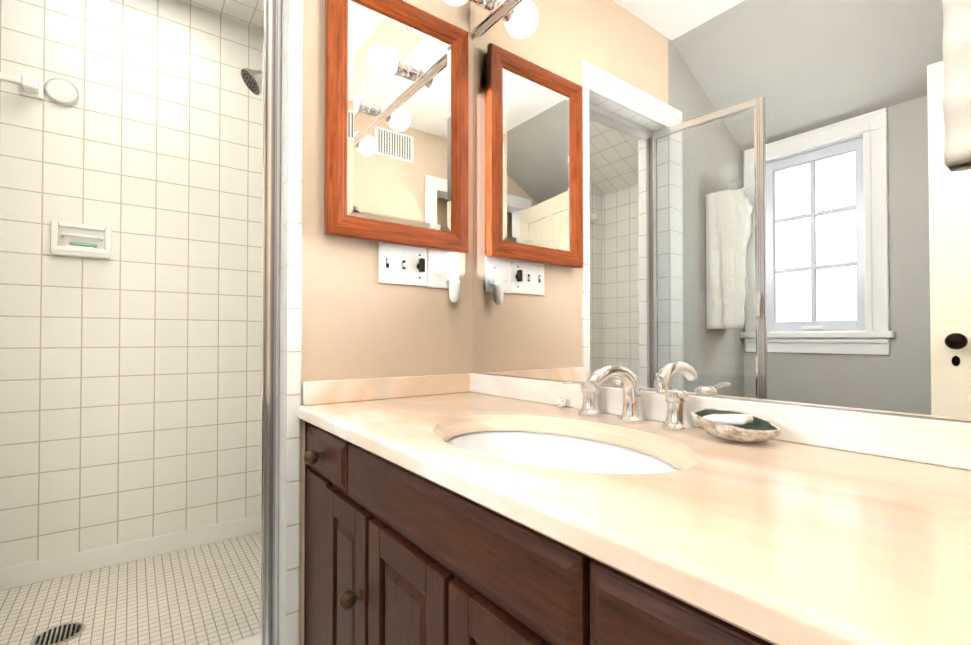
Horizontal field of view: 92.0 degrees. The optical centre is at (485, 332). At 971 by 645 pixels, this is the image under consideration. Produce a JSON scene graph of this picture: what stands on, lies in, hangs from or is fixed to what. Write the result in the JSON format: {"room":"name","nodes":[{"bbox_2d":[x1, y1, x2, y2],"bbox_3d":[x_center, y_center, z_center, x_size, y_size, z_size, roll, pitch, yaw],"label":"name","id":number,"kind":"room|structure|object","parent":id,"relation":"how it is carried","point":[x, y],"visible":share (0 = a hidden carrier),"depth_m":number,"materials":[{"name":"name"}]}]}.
{"room":"bathroom","nodes":[
{"label":"bathroom","id":0,"kind":"room"},
{"bbox_2d":[0,0,970,644],"bbox_3d":[-0.427,-0.215,0.047,2.800,2.420,3.900,1,-1,-37],"label":"wall","id":1,"kind":"structure","parent":0,"point":[130,390],"depth_m":1.72,"materials":[{"name":"white tile"}]},
{"bbox_2d":[0,72,43,98],"bbox_3d":[-1.796,-0.849,1.425,0.660,0.060,0.062,1,-1,-37],"label":"towel rail","id":2,"kind":"object","parent":1,"relation":"attached to","point":[30,86],"visible":1,"depth_m":1.59,"materials":[{"name":"white ceramic"}]},
{"bbox_2d":[44,78,79,105],"bbox_3d":[-1.508,-0.858,1.671,0.094,0.094,0.016,1,-1,-37],"label":"disc","id":3,"kind":"object","parent":1,"relation":"attached to","point":[60,91],"visible":1,"depth_m":1.67,"materials":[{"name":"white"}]},
{"bbox_2d":[50,220,111,259],"bbox_3d":[-1.451,-0.334,1.686,0.168,0.124,0.050,1,-1,-37],"label":"soap dish","id":4,"kind":"object","parent":1,"relation":"attached to","point":[79,241],"visible":1,"depth_m":1.69,"materials":[{"name":"white ceramic"}]},
{"bbox_2d":[0,515,258,644],"bbox_3d":[-1.290,0.824,1.302,1.550,0.075,0.835,1,-1,-37],"label":"shower floor","id":5,"kind":"structure","parent":1,"relation":"attached to","point":[197,586],"depth_m":1.56,"materials":[{"name":"tile"}]},
{"bbox_2d":[228,634,258,644],"bbox_3d":[-0.773,0.913,1.052,0.573,0.190,0.184,1,-1,-37],"label":"sill","id":6,"kind":"structure","parent":1,"relation":"attached to","point":[253,640],"depth_m":1.25,"materials":[{"name":"white stone"}]},
{"bbox_2d":[241,68,261,94],"bbox_3d":[-0.786,-0.945,1.752,0.228,0.143,0.094,1,-1,-37],"label":"shower head","id":7,"kind":"object","parent":1,"relation":"attached to","point":[252,79],"visible":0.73,"depth_m":1.69},
{"bbox_2d":[256,0,281,644],"bbox_3d":[-0.778,-0.082,1.071,0.573,1.798,0.040,1,-1,-37],"label":"shower door frame","id":8,"kind":"object","parent":1,"relation":"attached to","point":[270,332],"visible":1,"depth_m":1.22,"materials":[{"name":"metal"}]},
{"bbox_2d":[301,372,472,407],"bbox_3d":[-0.259,0.157,1.344,0.509,0.059,0.021,1,-1,-37],"label":"backsplash","id":9,"kind":"structure","parent":1,"relation":"attached to","point":[351,391],"depth_m":1.31,"materials":[{"name":"beige stone"}]},
{"bbox_2d":[324,0,467,252],"bbox_3d":[-0.242,-0.597,1.349,0.442,0.693,0.048,1,-1,-37],"label":"medicine cabinet mirror","id":10,"kind":"object","parent":1,"relation":"attached to","point":[396,129],"visible":0.98,"depth_m":1.32,"materials":[{"name":"brown wood"}]},
{"bbox_2d":[378,242,458,288],"bbox_3d":[-0.198,-0.192,1.391,0.266,0.115,0.026,1,-1,-37],"label":"outlet","id":11,"kind":"object","parent":1,"relation":"attached to","point":[407,265],"visible":0.85,"depth_m":1.37,"materials":[{"name":"white plastic"}]},
{"bbox_2d":[447,269,459,301],"bbox_3d":[-0.097,-0.143,1.448,0.037,0.101,0.038,1,-1,-37],"label":"night light","id":12,"kind":"object","parent":11,"relation":"attached to","point":[454,284],"visible":0.98,"depth_m":1.44,"materials":[{"name":"white plastic"}]},
{"bbox_2d":[443,0,515,34],"bbox_3d":[0.308,-1.034,0.913,0.192,0.130,1.380,1,-1,-37],"label":"sconce","id":13,"kind":"object","parent":1,"relation":"attached to","point":[484,14],"visible":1,"depth_m":1.43,"materials":[{"name":"silver metal"}]},
{"bbox_2d":[473,0,970,420],"bbox_3d":[0.387,-0.417,0.957,0.005,1.076,1.408,1,-1,-37],"label":"vanity mirror","id":14,"kind":"object","parent":1,"relation":"attached to","point":[765,200],"visible":0.94,"depth_m":0.87,"materials":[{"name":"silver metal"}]},
{"bbox_2d":[942,0,970,166],"bbox_3d":[0.686,-0.466,0.505,0.060,0.484,0.285,1,-1,-37],"label":"hand towel","id":15,"kind":"object","parent":1,"relation":"hanging from","point":[956,49],"visible":0.98,"depth_m":0.61,"materials":[{"name":"beige fabric"}]},
{"label":"floor","id":16,"kind":"structure","parent":0,"visible":0},
{"bbox_2d":[297,396,970,644],"bbox_3d":[0.166,0.606,0.765,0.572,0.797,1.448,1,-1,-37],"label":"bathroom vanity","id":17,"kind":"object","parent":16,"relation":"on","point":[471,508],"depth_m":0.51,"materials":[{"name":"beige stone"}]},
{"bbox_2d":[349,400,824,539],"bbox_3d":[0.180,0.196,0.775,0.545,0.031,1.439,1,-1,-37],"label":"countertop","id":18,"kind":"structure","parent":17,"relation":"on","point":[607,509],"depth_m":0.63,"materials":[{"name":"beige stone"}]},
{"bbox_2d":[556,397,565,407],"bbox_3d":[0.184,0.171,1.147,0.026,0.026,0.026,1,-1,-37],"label":"ornament ball","id":19,"kind":"object","parent":18,"relation":"on","point":[560,402],"visible":1,"depth_m":1.14,"materials":[{"name":"white"}]},
{"bbox_2d":[446,431,677,473],"bbox_3d":[0.110,0.292,0.815,0.358,0.160,0.518,1,-1,-37],"label":"sink","id":20,"kind":"object","parent":18,"relation":"in","point":[579,451],"depth_m":0.96,"materials":[{"name":"white ceramic"}]},
{"bbox_2d":[563,364,692,430],"bbox_3d":[0.255,0.122,0.940,0.164,0.118,0.265,1,-1,-37],"label":"faucet","id":21,"kind":"object","parent":18,"relation":"on","point":[676,400],"visible":1,"depth_m":0.93,"materials":[{"name":"silver metal"}]},
{"bbox_2d":[690,408,781,441],"bbox_3d":[0.415,0.156,0.775,0.098,0.044,0.136,1,-1,-37],"label":"soap dish","id":22,"kind":"object","parent":18,"relation":"on","point":[732,425],"visible":1,"depth_m":0.76,"materials":[{"name":"grey"}]}
]}

